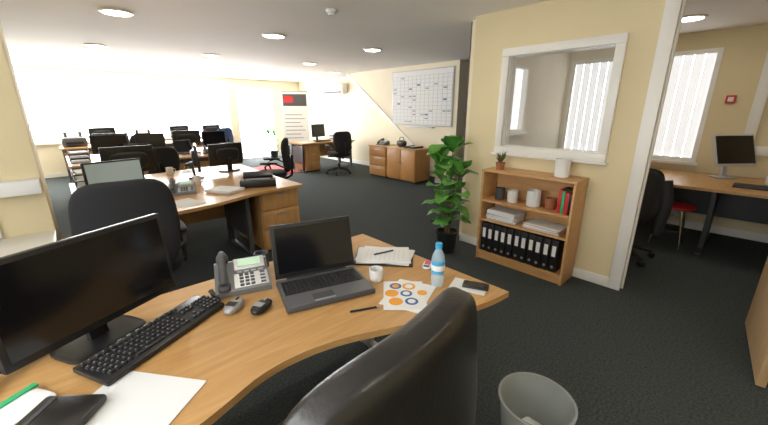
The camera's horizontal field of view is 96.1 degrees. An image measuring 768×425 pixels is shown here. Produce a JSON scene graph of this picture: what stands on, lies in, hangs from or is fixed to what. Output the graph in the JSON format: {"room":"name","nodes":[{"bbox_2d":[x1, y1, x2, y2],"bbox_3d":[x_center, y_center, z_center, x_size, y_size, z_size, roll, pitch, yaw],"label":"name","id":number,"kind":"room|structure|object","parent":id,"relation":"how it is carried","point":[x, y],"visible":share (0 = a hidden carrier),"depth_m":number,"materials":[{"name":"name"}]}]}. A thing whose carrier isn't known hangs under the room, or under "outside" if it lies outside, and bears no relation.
{"room":"open-plan office","nodes":[
{"label":"open-plan office","id":0,"kind":"room"},
{"bbox_2d":[0,178,41,237],"bbox_3d":[-2.429,-0.005,2.158,0.460,0.360,0.100,-15,22,-41],"label":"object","id":1,"kind":"structure","parent":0,"point":[9,188],"depth_m":2.18,"materials":[{"name":"white"}]},
{"bbox_2d":[0,22,61,240],"bbox_3d":[-2.914,-0.296,2.050,1.220,2.400,0.530,-15,22,-41],"label":"wall","id":2,"kind":"structure","parent":0,"point":[22,215],"depth_m":2.23,"materials":[{"name":"beige paint"}]},
{"bbox_2d":[13,65,298,173],"bbox_3d":[-5.726,-2.503,9.477,7.950,2.400,0.150,-15,22,-41],"label":"wall","id":3,"kind":"structure","parent":0,"point":[51,157],"depth_m":9.59,"materials":[{"name":"beige paint"}]},
{"bbox_2d":[14,70,234,144],"bbox_3d":[-6.414,-2.607,8.687,5.010,1.550,0.180,-15,22,-41],"label":"window","id":4,"kind":"structure","parent":3,"relation":"in","point":[55,103],"depth_m":8.55,"materials":[{"name":"white glass"}]},
{"bbox_2d":[44,153,369,177],"bbox_3d":[-4.185,-1.002,8.462,7.300,0.100,4.000,-15,22,-41],"label":"baseboard","id":5,"kind":"structure","parent":3,"relation":"attached to","point":[62,174],"depth_m":9.77,"materials":[{"name":"white paint"}]},
{"bbox_2d":[234,87,277,159],"bbox_3d":[-4.015,-2.796,10.956,1.260,2.180,0.180,-15,22,-41],"label":"window","id":6,"kind":"structure","parent":3,"relation":"in","point":[255,106],"depth_m":10.98,"materials":[{"name":"white glass"}]},
{"bbox_2d":[298,77,435,176],"bbox_3d":[-0.487,-2.529,9.564,0.150,2.400,6.850,-15,22,-41],"label":"wall back recess","id":7,"kind":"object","parent":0,"point":[352,112],"depth_m":9.92,"materials":[{"name":"beige paint"}]},
{"bbox_2d":[0,0,767,81],"bbox_3d":[-0.643,-2.509,5.110,9.700,0.100,13.500,-15,22,-41],"label":"ceiling","id":8,"kind":"structure","parent":0,"point":[161,34],"depth_m":4.07,"materials":[{"name":"paint"}]},
{"bbox_2d":[83,43,107,47],"bbox_3d":[-4.172,-2.414,4.993,0.290,0.016,0.290,-15,22,-41],"label":"recessed light","id":9,"kind":"object","parent":8,"relation":"in","point":[85,44],"depth_m":4.97,"materials":[{"name":"white"}]},
{"bbox_2d":[97,7,134,16],"bbox_3d":[-2.553,-1.909,3.295,0.290,0.016,0.290,-15,22,-41],"label":"recessed light","id":10,"kind":"object","parent":8,"relation":"in","point":[105,10],"depth_m":3.27,"materials":[{"name":"white"}]},
{"bbox_2d":[262,33,285,38],"bbox_3d":[-1.381,-2.220,4.339,0.290,0.016,0.290,-15,22,-41],"label":"recessed light","id":11,"kind":"object","parent":8,"relation":"in","point":[268,35],"depth_m":4.30,"materials":[{"name":"white"}]},
{"bbox_2d":[326,8,337,15],"bbox_3d":[-0.489,-1.878,3.240,0.110,0.045,0.110,-15,22,-41],"label":"smoke detector","id":12,"kind":"object","parent":8,"relation":"attached to","point":[331,11],"visible":1,"depth_m":3.21,"materials":[{"name":"white plastic"}]},
{"bbox_2d":[682,14,708,21],"bbox_3d":[3.109,-1.973,3.510,0.290,0.016,0.290,-15,22,-41],"label":"recessed light","id":13,"kind":"object","parent":8,"relation":"in","point":[694,17],"depth_m":3.46,"materials":[{"name":"white"}]},
{"bbox_2d":[45,156,767,424],"bbox_3d":[-0.643,-0.113,5.822,9.700,0.100,13.500,-15,22,-41],"label":"floor","id":14,"kind":"structure","parent":0,"point":[670,346],"depth_m":2.49,"materials":[{"name":"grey carpet"}]},
{"bbox_2d":[0,230,56,256],"bbox_3d":[-2.503,0.638,1.889,1.190,0.700,0.635,-15,22,-41],"label":"base cabinet","id":15,"kind":"object","parent":14,"relation":"on","point":[8,246],"visible":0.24,"depth_m":2.17,"materials":[{"name":"white plastic"}]},
{"bbox_2d":[67,159,147,174],"bbox_3d":[-4.339,-0.519,5.751,1.250,0.720,0.800,-15,22,-41],"label":"office desk","id":16,"kind":"object","parent":14,"relation":"on","point":[75,165],"visible":0.11,"depth_m":5.25,"materials":[{"name":"brown wood"}]},
{"bbox_2d":[67,149,91,163],"bbox_3d":[-4.755,-0.879,5.383,0.250,0.177,0.330,-15,22,-41],"label":"document tray","id":17,"kind":"object","parent":16,"relation":"on","point":[77,156],"visible":0.98,"depth_m":5.36,"materials":[{"name":"grey plastic"}]},
{"bbox_2d":[88,134,127,154],"bbox_3d":[-4.545,-1.091,5.723,0.170,0.391,0.500,14,22,40],"label":"computer monitor","id":18,"kind":"object","parent":16,"relation":"on","point":[118,140],"visible":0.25,"depth_m":5.63,"materials":[{"name":"black plastic"}]},
{"bbox_2d":[134,133,165,146],"bbox_3d":[-4.147,-1.215,6.142,0.440,0.391,0.170,-11,20,-33],"label":"computer monitor","id":19,"kind":"object","parent":16,"relation":"on","point":[154,139],"visible":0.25,"depth_m":6.09,"materials":[{"name":"black plastic"}]},
{"bbox_2d":[68,179,186,270],"bbox_3d":[-1.703,0.288,2.362,0.650,1.103,0.703,-13,21,-37],"label":"office chair","id":20,"kind":"object","parent":14,"relation":"on","point":[95,206],"visible":0.42,"depth_m":2.03,"materials":[{"name":"black"}]},
{"bbox_2d":[59,139,202,181],"bbox_3d":[-5.761,-1.426,8.802,3.600,0.720,0.800,-15,22,-41],"label":"office desk","id":21,"kind":"object","parent":14,"relation":"on","point":[169,143],"visible":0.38,"depth_m":7.51,"materials":[{"name":"brown wood"}]},
{"bbox_2d":[61,130,87,147],"bbox_3d":[-6.855,-1.631,7.624,0.420,0.343,0.440,-15,22,-41],"label":"printer","id":22,"kind":"object","parent":21,"relation":"on","point":[71,138],"visible":1,"depth_m":7.60,"materials":[{"name":"grey plastic"}]},
{"bbox_2d":[87,127,115,135],"bbox_3d":[-6.534,-1.777,8.034,0.500,0.391,0.170,-15,22,-41],"label":"computer monitor","id":23,"kind":"object","parent":21,"relation":"on","point":[101,130],"visible":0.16,"depth_m":7.98,"materials":[{"name":"black plastic"}]},
{"bbox_2d":[135,128,150,133],"bbox_3d":[-5.914,-1.899,8.527,0.420,0.343,0.440,-15,22,-41],"label":"printer","id":24,"kind":"object","parent":21,"relation":"on","point":[138,130],"visible":0.17,"depth_m":8.60,"materials":[{"name":"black plastic"}]},
{"bbox_2d":[169,125,188,137],"bbox_3d":[-5.359,-2.088,9.080,0.170,0.391,0.460,14,22,39],"label":"computer monitor","id":25,"kind":"object","parent":21,"relation":"on","point":[179,127],"visible":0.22,"depth_m":9.02,"materials":[{"name":"black plastic"}]},
{"bbox_2d":[202,124,219,130],"bbox_3d":[-4.776,-2.242,9.600,0.460,0.391,0.170,-15,22,-41],"label":"computer monitor","id":26,"kind":"object","parent":21,"relation":"on","point":[217,126],"visible":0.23,"depth_m":9.55,"materials":[{"name":"black plastic"}]},
{"bbox_2d":[69,164,257,192],"bbox_3d":[-2.553,-0.098,4.331,1.950,0.720,1.080,-15,22,-41],"label":"office desk","id":27,"kind":"object","parent":14,"relation":"on","point":[210,173],"visible":0.06,"depth_m":4.35,"materials":[{"name":"brown wood"}]},
{"bbox_2d":[71,167,84,188],"bbox_3d":[-3.177,-0.383,3.713,0.250,0.177,0.330,-15,22,-41],"label":"document tray","id":28,"kind":"object","parent":27,"relation":"on","point":[77,174],"visible":0.38,"depth_m":3.62,"materials":[{"name":"grey plastic"}]},
{"bbox_2d":[98,145,155,178],"bbox_3d":[-2.869,-0.550,3.905,0.170,0.391,0.500,14,22,40],"label":"computer monitor","id":29,"kind":"object","parent":27,"relation":"on","point":[145,153],"visible":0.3,"depth_m":3.90,"materials":[{"name":"black plastic"}]},
{"bbox_2d":[188,143,203,178],"bbox_3d":[-2.268,-0.612,4.114,0.170,0.391,0.440,-9,19,-27],"label":"computer monitor","id":30,"kind":"object","parent":27,"relation":"on","point":[195,162],"visible":0.84,"depth_m":3.99,"materials":[{"name":"black plastic"}]},
{"bbox_2d":[207,142,242,171],"bbox_3d":[-2.064,-0.730,4.562,0.170,0.361,0.460,12,20,35],"label":"computer monitor","id":31,"kind":"object","parent":27,"relation":"on","point":[228,154],"visible":1,"depth_m":4.53,"materials":[{"name":"black plastic"}]},
{"bbox_2d":[145,147,191,173],"bbox_3d":[-3.337,-0.554,5.403,0.630,0.984,0.703,-4,17,-12],"label":"office chair","id":32,"kind":"object","parent":14,"relation":"on","point":[164,157],"visible":0.27,"depth_m":5.07,"materials":[{"name":"black fabric"}]},
{"bbox_2d":[179,151,243,169],"bbox_3d":[-3.408,-0.766,6.580,1.250,0.720,0.800,-15,22,-41],"label":"office desk","id":33,"kind":"object","parent":14,"relation":"on","point":[204,159],"visible":0.02,"depth_m":6.17,"materials":[{"name":"brown wood"}]},
{"bbox_2d":[172,139,200,154],"bbox_3d":[-3.675,-1.228,6.438,0.299,0.242,0.355,8,18,26],"label":"computer monitor","id":34,"kind":"object","parent":33,"relation":"on","point":[182,147],"visible":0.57,"depth_m":6.46,"materials":[{"name":"black plastic"}]},
{"bbox_2d":[201,130,225,146],"bbox_3d":[-3.353,-1.406,6.784,0.170,0.391,0.460,12,20,35],"label":"computer monitor","id":35,"kind":"object","parent":33,"relation":"on","point":[208,137],"visible":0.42,"depth_m":6.71,"materials":[{"name":"black plastic"}]},
{"bbox_2d":[217,127,233,141],"bbox_3d":[-4.154,-1.608,8.776,0.650,1.084,0.634,-10,19,-30],"label":"office chair","id":36,"kind":"object","parent":14,"relation":"on","point":[228,132],"visible":0.29,"depth_m":8.57,"materials":[{"name":"blue fabric"}]},
{"bbox_2d":[173,176,302,255],"bbox_3d":[-1.793,0.150,3.498,1.880,0.720,1.190,-15,22,-41],"label":"office desk","id":37,"kind":"object","parent":14,"relation":"on","point":[251,211],"visible":0.51,"depth_m":3.73,"materials":[{"name":"brown wood"}]},
{"bbox_2d":[80,158,144,184],"bbox_3d":[-2.527,-0.323,3.235,0.170,0.336,0.460,11,20,33],"label":"computer monitor","id":38,"kind":"object","parent":37,"relation":"on","point":[124,169],"visible":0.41,"depth_m":3.17,"materials":[{"name":"black plastic"}]},
{"bbox_2d":[168,178,195,195],"bbox_3d":[-1.978,-0.256,3.343,0.263,0.145,0.229,-9,19,-27],"label":"desk telephone","id":39,"kind":"object","parent":37,"relation":"on","point":[182,187],"visible":0.8,"depth_m":3.33,"materials":[{"name":"grey plastic"}]},
{"bbox_2d":[175,198,207,207],"bbox_3d":[-1.733,-0.086,3.023,0.297,0.002,0.210,10,19,31],"label":"paper","id":40,"kind":"object","parent":37,"relation":"on","point":[187,202],"visible":0.79,"depth_m":3.02,"materials":[{"name":"white paper"}]},
{"bbox_2d":[192,175,203,184],"bbox_3d":[-2.020,-0.348,3.741,0.101,0.095,0.080,-3,17,-11],"label":"coffee mug","id":41,"kind":"object","parent":37,"relation":"on","point":[197,179],"visible":0.88,"depth_m":3.71,"materials":[{"name":"white ceramic"}]},
{"bbox_2d":[205,186,244,194],"bbox_3d":[-1.586,-0.225,3.445,0.323,0.028,0.255,5,17,16],"label":"pile","id":42,"kind":"object","parent":37,"relation":"on","point":[227,190],"visible":1,"depth_m":3.40,"materials":[{"name":"white paper"}]},
{"bbox_2d":[239,170,275,187],"bbox_3d":[-1.352,-0.362,3.709,0.360,0.140,0.260,-5,17,-17],"label":"scanner","id":43,"kind":"object","parent":37,"relation":"on","point":[250,179],"visible":0.93,"depth_m":3.64,"materials":[{"name":"black plastic"}]},
{"bbox_2d":[0,234,508,424],"bbox_3d":[-0.461,0.770,1.413,1.830,0.720,1.030,-15,22,-41],"label":"office desk","id":44,"kind":"object","parent":14,"relation":"on","point":[237,352],"visible":0.5,"depth_m":1.22,"materials":[{"name":"brown wood"}]},
{"bbox_2d":[0,383,56,424],"bbox_3d":[-0.987,0.528,0.934,0.114,0.015,0.138,4,17,14],"label":"notebook","id":45,"kind":"object","parent":44,"relation":"on","point":[13,409],"visible":0.8,"depth_m":0.94,"materials":[{"name":"white paper"}]},
{"bbox_2d":[16,394,106,424],"bbox_3d":[-0.848,0.530,0.902,0.160,0.026,0.120,-1,17,-3],"label":"wallet","id":46,"kind":"object","parent":44,"relation":"on","point":[63,409],"visible":1,"depth_m":0.90,"materials":[{"name":"black leather"}]},
{"bbox_2d":[0,213,175,374],"bbox_3d":[-1.000,0.260,1.167,0.170,0.398,0.530,6,18,19],"label":"computer monitor","id":47,"kind":"object","parent":44,"relation":"on","point":[67,299],"visible":0.97,"depth_m":1.10,"materials":[{"name":"black plastic"}]},
{"bbox_2d":[85,371,206,424],"bbox_3d":[-0.690,0.526,0.962,0.290,0.002,0.200,3,17,9],"label":"paper","id":48,"kind":"object","parent":44,"relation":"on","point":[137,398],"visible":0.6,"depth_m":0.97,"materials":[{"name":"white paper"}]},
{"bbox_2d":[73,295,224,386],"bbox_3d":[-0.802,0.427,1.238,0.155,0.034,0.465,6,17,18],"label":"keyboard","id":49,"kind":"object","parent":44,"relation":"on","point":[106,367],"visible":1,"depth_m":1.17,"materials":[{"name":"black plastic"}]},
{"bbox_2d":[223,296,243,314],"bbox_3d":[-0.609,0.377,1.401,0.061,0.036,0.108,2,17,7],"label":"computer mouse","id":50,"kind":"object","parent":44,"relation":"on","point":[236,304],"visible":1,"depth_m":1.38,"materials":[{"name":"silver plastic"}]},
{"bbox_2d":[208,251,271,299],"bbox_3d":[-0.666,0.270,1.575,0.263,0.145,0.229,-8,18,-24],"label":"desk telephone","id":51,"kind":"object","parent":44,"relation":"on","point":[242,276],"visible":0.98,"depth_m":1.56,"materials":[{"name":"grey plastic"}]},
{"bbox_2d":[250,297,271,314],"bbox_3d":[-0.496,0.378,1.397,0.061,0.036,0.108,5,17,16],"label":"computer mouse","id":52,"kind":"object","parent":44,"relation":"on","point":[259,307],"visible":1,"depth_m":1.37,"materials":[{"name":"black plastic"}]},
{"bbox_2d":[253,250,268,266],"bbox_3d":[-0.627,0.244,1.765,0.070,0.085,0.070,-15,22,-41],"label":"pencil cup","id":53,"kind":"object","parent":44,"relation":"on","point":[259,252],"visible":0.39,"depth_m":1.77,"materials":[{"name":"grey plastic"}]},
{"bbox_2d":[269,216,374,313],"bbox_3d":[-0.281,0.209,1.549,0.385,0.271,0.329,-8,18,-25],"label":"laptop","id":54,"kind":"object","parent":44,"relation":"on","point":[313,256],"visible":1,"depth_m":1.61,"materials":[{"name":"grey plastic"}]},
{"bbox_2d":[350,306,380,312],"bbox_3d":[-0.075,0.390,1.401,0.128,0.012,0.009,-5,17,-17],"label":"ballpoint pen","id":55,"kind":"object","parent":44,"relation":"on","point":[373,307],"visible":1,"depth_m":1.40,"materials":[{"name":"black plastic"}]},
{"bbox_2d":[369,265,382,282],"bbox_3d":[-0.045,0.291,1.647,0.066,0.062,0.090,-14,22,-39],"label":"coffee mug","id":56,"kind":"object","parent":44,"relation":"on","point":[375,272],"visible":1,"depth_m":1.62,"materials":[{"name":"white ceramic"}]},
{"bbox_2d":[354,245,414,266],"bbox_3d":[0.003,0.231,1.913,0.336,0.026,0.254,1,17,5],"label":"spiral notebook","id":57,"kind":"object","parent":44,"relation":"on","point":[367,255],"visible":0.91,"depth_m":1.87,"materials":[{"name":"white paper"}]},
{"bbox_2d":[379,279,435,312],"bbox_3d":[0.099,0.360,1.513,0.246,0.007,0.282,3,17,12],"label":"leaflets","id":58,"kind":"object","parent":44,"relation":"on","point":[412,296],"visible":0.99,"depth_m":1.50,"materials":[{"name":"white paper"}]},
{"bbox_2d":[431,242,444,274],"bbox_3d":[0.248,0.236,1.577,0.062,0.208,0.062,-15,22,-41],"label":"water bottle","id":59,"kind":"object","parent":44,"relation":"on","point":[437,264],"visible":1,"depth_m":1.56,"materials":[{"name":"blue plastic"}]},
{"bbox_2d":[449,277,485,295],"bbox_3d":[0.392,0.339,1.592,0.160,0.002,0.110,8,18,26],"label":"paper","id":60,"kind":"object","parent":44,"relation":"on","point":[457,282],"visible":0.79,"depth_m":1.58,"materials":[{"name":"white paper"}]},
{"bbox_2d":[462,280,488,290],"bbox_3d":[0.420,0.334,1.582,0.115,0.012,0.060,7,18,21],"label":"mobile phone","id":61,"kind":"object","parent":60,"relation":"on","point":[468,284],"visible":1,"depth_m":1.57,"materials":[{"name":"black plastic"}]},
{"bbox_2d":[265,125,280,157],"bbox_3d":[-3.517,-2.233,10.973,0.481,1.030,0.515,-15,22,-41],"label":"potted plant","id":62,"kind":"object","parent":14,"relation":"on","point":[274,153],"visible":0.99,"depth_m":10.94,"materials":[{"name":"green plant"}]},
{"bbox_2d":[259,138,292,178],"bbox_3d":[-1.852,-0.698,5.747,0.661,1.064,0.644,14,21,39],"label":"office chair","id":63,"kind":"object","parent":14,"relation":"on","point":[287,161],"visible":0.71,"depth_m":5.58,"materials":[{"name":"black"}]},
{"bbox_2d":[253,165,299,173],"bbox_3d":[-3.078,-1.038,8.741,1.500,0.012,1.500,14,22,40],"label":"floor mat","id":64,"kind":"object","parent":14,"relation":"on","point":[272,166],"visible":0.16,"depth_m":9.15,"materials":[{"name":"red carpet"}]},
{"bbox_2d":[280,91,309,157],"bbox_3d":[-2.821,-2.812,11.098,0.860,2.070,0.340,-5,17,-17],"label":"pull-up banner","id":65,"kind":"object","parent":14,"relation":"on","point":[294,103],"visible":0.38,"depth_m":11.01,"materials":[{"name":"white plastic"}]},
{"bbox_2d":[288,139,354,172],"bbox_3d":[-1.642,-1.544,9.200,1.600,0.720,0.800,-15,22,-41],"label":"office desk","id":66,"kind":"object","parent":14,"relation":"on","point":[306,156],"visible":0.73,"depth_m":8.70,"materials":[{"name":"brown wood"}]},
{"bbox_2d":[311,124,324,140],"bbox_3d":[-1.777,-2.129,9.165,0.170,0.420,0.460,11,20,33],"label":"computer monitor","id":67,"kind":"object","parent":66,"relation":"on","point":[317,130],"visible":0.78,"depth_m":9.11,"materials":[{"name":"black plastic"}]},
{"bbox_2d":[325,131,351,174],"bbox_3d":[-1.093,-1.457,8.374,0.630,1.024,0.703,-10,19,-31],"label":"office chair","id":68,"kind":"object","parent":14,"relation":"on","point":[342,141],"visible":1,"depth_m":8.11,"materials":[{"name":"black fabric"}]},
{"bbox_2d":[278,287,477,424],"bbox_3d":[-0.124,0.703,1.004,0.703,1.081,0.653,13,21,38],"label":"office chair","id":69,"kind":"object","parent":14,"relation":"on","point":[424,372],"visible":1,"depth_m":0.64,"materials":[{"name":"black plastic"}]},
{"bbox_2d":[368,144,396,177],"bbox_3d":[0.008,-1.216,8.085,0.505,0.725,0.590,-15,22,-41],"label":"drawer pedestal","id":70,"kind":"object","parent":14,"relation":"on","point":[377,153],"visible":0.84,"depth_m":7.90,"materials":[{"name":"orange wood"}]},
{"bbox_2d":[376,138,389,145],"bbox_3d":[-0.038,-1.637,7.974,0.229,0.145,0.263,-15,22,-41],"label":"desk telephone","id":71,"kind":"object","parent":70,"relation":"on","point":[383,142],"visible":1,"depth_m":7.95,"materials":[{"name":"grey plastic"}]},
{"bbox_2d":[386,146,429,183],"bbox_3d":[0.515,-1.058,7.555,0.515,0.725,0.890,-15,22,-41],"label":"storage cabinet","id":72,"kind":"object","parent":14,"relation":"on","point":[407,165],"visible":0.83,"depth_m":7.32,"materials":[{"name":"orange wood"}]},
{"bbox_2d":[397,137,406,146],"bbox_3d":[0.390,-1.559,7.605,0.140,0.207,0.250,-15,22,-41],"label":"handbag","id":73,"kind":"object","parent":72,"relation":"on","point":[401,143],"visible":0.97,"depth_m":7.55,"materials":[{"name":"black leather"}]},
{"bbox_2d":[422,135,477,253],"bbox_3d":[0.670,-0.175,3.663,0.540,1.249,0.526,-2,17,-8],"label":"potted plant","id":74,"kind":"object","parent":14,"relation":"on","point":[447,235],"visible":0.99,"depth_m":3.60,"materials":[{"name":"green plant"}]},
{"bbox_2d":[475,166,588,285],"bbox_3d":[1.370,0.086,3.326,0.285,0.940,0.880,-15,22,-41],"label":"bookcase","id":75,"kind":"object","parent":14,"relation":"on","point":[522,180],"visible":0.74,"depth_m":3.24,"materials":[{"name":"brown wood"}]},
{"bbox_2d":[495,187,504,199],"bbox_3d":[1.156,-0.189,3.443,0.090,0.120,0.090,-15,22,-41],"label":"pot","id":76,"kind":"object","parent":75,"relation":"in","point":[499,191],"visible":1,"depth_m":3.41,"materials":[{"name":"grey ceramic"}]},
{"bbox_2d":[496,152,505,169],"bbox_3d":[1.143,-0.513,3.376,0.091,0.180,0.091,-15,22,-41],"label":"potted succulent","id":77,"kind":"object","parent":75,"relation":"on","point":[500,165],"visible":1,"depth_m":3.36,"materials":[{"name":"orange ceramic"}]},
{"bbox_2d":[507,189,518,202],"bbox_3d":[1.252,-0.158,3.339,0.116,0.120,0.100,-2,17,-6],"label":"coffee mug","id":78,"kind":"object","parent":75,"relation":"on","point":[512,194],"visible":1,"depth_m":3.30,"materials":[{"name":"white ceramic"}]},
{"bbox_2d":[480,221,564,272],"bbox_3d":[1.356,0.299,3.408,0.241,0.304,0.765,-15,22,-41],"label":"binders","id":79,"kind":"object","parent":75,"relation":"in","point":[536,250],"visible":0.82,"depth_m":3.28,"materials":[{"name":"black plastic"}]},
{"bbox_2d":[486,206,566,235],"bbox_3d":[1.362,0.068,3.319,0.244,0.098,0.747,-15,22,-41],"label":"paper stack","id":80,"kind":"object","parent":75,"relation":"on","point":[507,215],"visible":0.94,"depth_m":3.31,"materials":[{"name":"white paper"}]},
{"bbox_2d":[526,189,541,207],"bbox_3d":[1.387,-0.132,3.200,0.124,0.150,0.124,-15,22,-41],"label":"plant pot","id":81,"kind":"object","parent":75,"relation":"on","point":[533,199],"visible":1,"depth_m":3.16,"materials":[{"name":"white ceramic"}]},
{"bbox_2d":[545,197,556,209],"bbox_3d":[1.504,-0.081,3.115,0.090,0.100,0.090,-15,22,-41],"label":"plant pot","id":82,"kind":"object","parent":75,"relation":"on","point":[550,203],"visible":1,"depth_m":3.08,"materials":[{"name":"brown ceramic"}]},
{"bbox_2d":[554,158,571,177],"bbox_3d":[1.538,-0.383,2.972,0.120,0.160,0.120,-15,22,-41],"label":"ceramic pot","id":83,"kind":"object","parent":75,"relation":"on","point":[562,165],"visible":1,"depth_m":2.93,"materials":[{"name":"white ceramic"}]},
{"bbox_2d":[556,186,572,215],"bbox_3d":[1.600,-0.102,2.993,0.190,0.210,0.108,-15,22,-41],"label":"books","id":84,"kind":"object","parent":75,"relation":"in","point":[565,194],"visible":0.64,"depth_m":2.94,"materials":[{"name":"red paper"}]},
{"bbox_2d":[631,168,673,266],"bbox_3d":[2.520,-0.009,3.571,0.639,0.984,0.703,10,19,31],"label":"office chair","id":85,"kind":"object","parent":14,"relation":"on","point":[658,198],"visible":0.33,"depth_m":3.19,"materials":[{"name":"black fabric"}]},
{"bbox_2d":[647,201,696,248],"bbox_3d":[3.287,0.125,3.964,0.380,0.487,0.380,-15,22,-41],"label":"stool","id":86,"kind":"object","parent":14,"relation":"on","point":[683,207],"visible":0.57,"depth_m":3.83,"materials":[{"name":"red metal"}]},
{"bbox_2d":[653,168,767,255],"bbox_3d":[3.817,0.044,3.820,1.160,0.740,2.750,-15,22,-41],"label":"office desk","id":87,"kind":"object","parent":14,"relation":"on","point":[712,197],"visible":0.65,"depth_m":3.88,"materials":[{"name":"brown wood"}]},
{"bbox_2d":[708,134,756,178],"bbox_3d":[3.971,-0.640,3.959,0.500,0.492,0.198,-1,17,-5],"label":"computer monitor","id":88,"kind":"object","parent":87,"relation":"on","point":[728,150],"visible":1,"depth_m":3.90,"materials":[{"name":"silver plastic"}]},
{"bbox_2d":[732,182,767,190],"bbox_3d":[3.783,-0.243,3.421,0.141,0.034,0.465,-15,22,-41],"label":"keyboard","id":89,"kind":"object","parent":87,"relation":"on","point":[738,185],"visible":1,"depth_m":3.47,"materials":[{"name":"black plastic"}]},
{"bbox_2d":[745,257,767,387],"bbox_3d":[2.385,-0.210,1.899,0.148,2.300,0.812,14,22,40],"label":"cabinet","id":90,"kind":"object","parent":14,"relation":"on","point":[756,323],"depth_m":2.15,"materials":[{"name":"brown wood"}]},
{"bbox_3d":[-3.960,-0.935,7.148,1.250,0.720,0.780,-15,22,-41],"label":"office desk","id":91,"kind":"object","parent":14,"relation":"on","visible":0},
{"bbox_2d":[171,130,200,145],"bbox_3d":[-3.927,-1.437,6.888,0.500,0.391,0.170,-13,21,-36],"label":"computer monitor","id":92,"kind":"object","parent":91,"relation":"on","point":[193,136],"visible":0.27,"depth_m":6.88,"materials":[{"name":"black plastic"}]},
{"bbox_2d":[348,60,468,181],"bbox_3d":[0.415,-2.116,8.176,0.500,2.400,3.500,-15,22,-41],"label":"wall","id":93,"kind":"structure","parent":0,"point":[377,84],"depth_m":7.36,"materials":[{"name":"beige paint"}]},
{"bbox_2d":[323,83,346,94],"bbox_3d":[-1.423,-3.581,10.018,0.222,0.280,0.950,-15,22,-41],"label":"air conditioner","id":94,"kind":"object","parent":93,"relation":"attached to","point":[340,88],"visible":1,"depth_m":9.83,"materials":[{"name":"white plastic"}]},
{"bbox_2d":[346,73,434,169],"bbox_3d":[0.065,-2.259,8.129,0.030,2.141,3.058,-15,22,-41],"label":"trim","id":95,"kind":"structure","parent":93,"relation":"attached to","point":[347,74],"depth_m":8.19,"materials":[{"name":"white paint"}]},
{"bbox_2d":[392,66,454,127],"bbox_3d":[0.757,-2.397,7.285,0.050,1.165,1.700,-15,22,-41],"label":"whiteboard","id":96,"kind":"object","parent":93,"relation":"attached to","point":[422,98],"depth_m":7.21,"materials":[{"name":"white plastic"}]},
{"bbox_2d":[458,21,472,234],"bbox_3d":[1.921,-1.500,6.102,4.440,2.400,1.920,-15,22,-41],"label":"wall","id":97,"kind":"structure","parent":0,"point":[472,21],"depth_m":3.88,"materials":[{"name":"grey paint"}]},
{"bbox_2d":[459,20,570,235],"bbox_3d":[1.869,-1.093,4.734,2.460,2.400,0.100,-15,22,-41],"label":"wall","id":98,"kind":"structure","parent":0,"point":[548,74],"depth_m":4.85,"materials":[{"name":"beige paint"}]},
{"bbox_2d":[510,65,529,135],"bbox_3d":[1.683,-1.418,4.386,0.560,0.840,0.160,-15,22,-41],"label":"window","id":99,"kind":"structure","parent":98,"relation":"in","point":[522,72],"depth_m":4.52,"materials":[{"name":"white glass"}]},
{"bbox_2d":[516,416,540,424],"bbox_3d":[0.660,0.950,1.534,0.316,0.305,0.316,-15,22,-41],"label":"crumpled paper","id":100,"kind":"object","parent":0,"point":[526,420],"visible":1,"depth_m":1.60,"materials":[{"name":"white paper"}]},
{"bbox_2d":[462,0,665,276],"bbox_3d":[2.438,-0.379,2.330,0.120,2.400,4.310,-15,22,-41],"label":"wall","id":101,"kind":"structure","parent":0,"point":[549,21],"depth_m":2.98,"materials":[{"name":"beige paint"}]},
{"bbox_2d":[459,232,608,286],"bbox_3d":[2.392,0.718,2.693,0.138,0.090,4.226,-15,22,-41],"label":"baseboard","id":102,"kind":"structure","parent":101,"relation":"attached to","point":[599,279],"depth_m":3.17,"materials":[{"name":"white paint"}]},
{"bbox_2d":[491,32,628,165],"bbox_3d":[1.539,-0.994,3.134,0.190,1.000,1.060,-15,22,-41],"label":"window","id":103,"kind":"structure","parent":101,"relation":"in","point":[619,41],"depth_m":3.04,"materials":[{"name":"white paint"}]},
{"bbox_2d":[607,0,686,290],"bbox_3d":[2.367,-0.401,2.403,0.160,2.400,1.000,-15,22,-41],"label":"door frame","id":104,"kind":"structure","parent":101,"relation":"in","point":[673,13],"depth_m":2.64,"materials":[{"name":"white paint"}]},
{"bbox_2d":[557,24,767,233],"bbox_3d":[4.299,-0.895,4.065,0.150,2.400,4.430,-15,22,-41],"label":"wall","id":105,"kind":"structure","parent":0,"point":[746,47],"depth_m":4.07,"materials":[{"name":"beige paint"}]},
{"bbox_2d":[560,57,613,150],"bbox_3d":[3.094,-1.539,5.127,0.180,1.370,0.790,-15,22,-41],"label":"window","id":106,"kind":"structure","parent":105,"relation":"in","point":[589,79],"depth_m":5.19,"materials":[{"name":"white"}]},
{"bbox_2d":[651,47,724,165],"bbox_3d":[3.727,-1.345,4.474,0.180,1.370,0.790,-15,22,-41],"label":"window","id":107,"kind":"structure","parent":105,"relation":"in","point":[694,73],"depth_m":4.38,"materials":[{"name":"white"}]},
{"bbox_2d":[667,217,767,242],"bbox_3d":[4.247,0.227,4.327,0.020,0.100,4.200,-15,22,-41],"label":"baseboard","id":108,"kind":"structure","parent":105,"relation":"attached to","point":[738,233],"depth_m":4.29,"materials":[{"name":"white paint"}]},
{"bbox_2d":[725,95,736,102],"bbox_3d":[4.071,-1.328,4.050,0.034,0.090,0.090,-15,22,-41],"label":"fire alarm","id":109,"kind":"object","parent":105,"relation":"attached to","point":[729,98],"visible":1,"depth_m":4.04,"materials":[{"name":"red plastic"}]},
{"bbox_2d":[744,52,767,155],"bbox_3d":[4.879,-1.143,3.179,0.060,1.380,2.100,-15,22,-41],"label":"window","id":110,"kind":"structure","parent":105,"relation":"attached to","point":[761,94],"depth_m":3.88,"materials":[{"name":"paint"}]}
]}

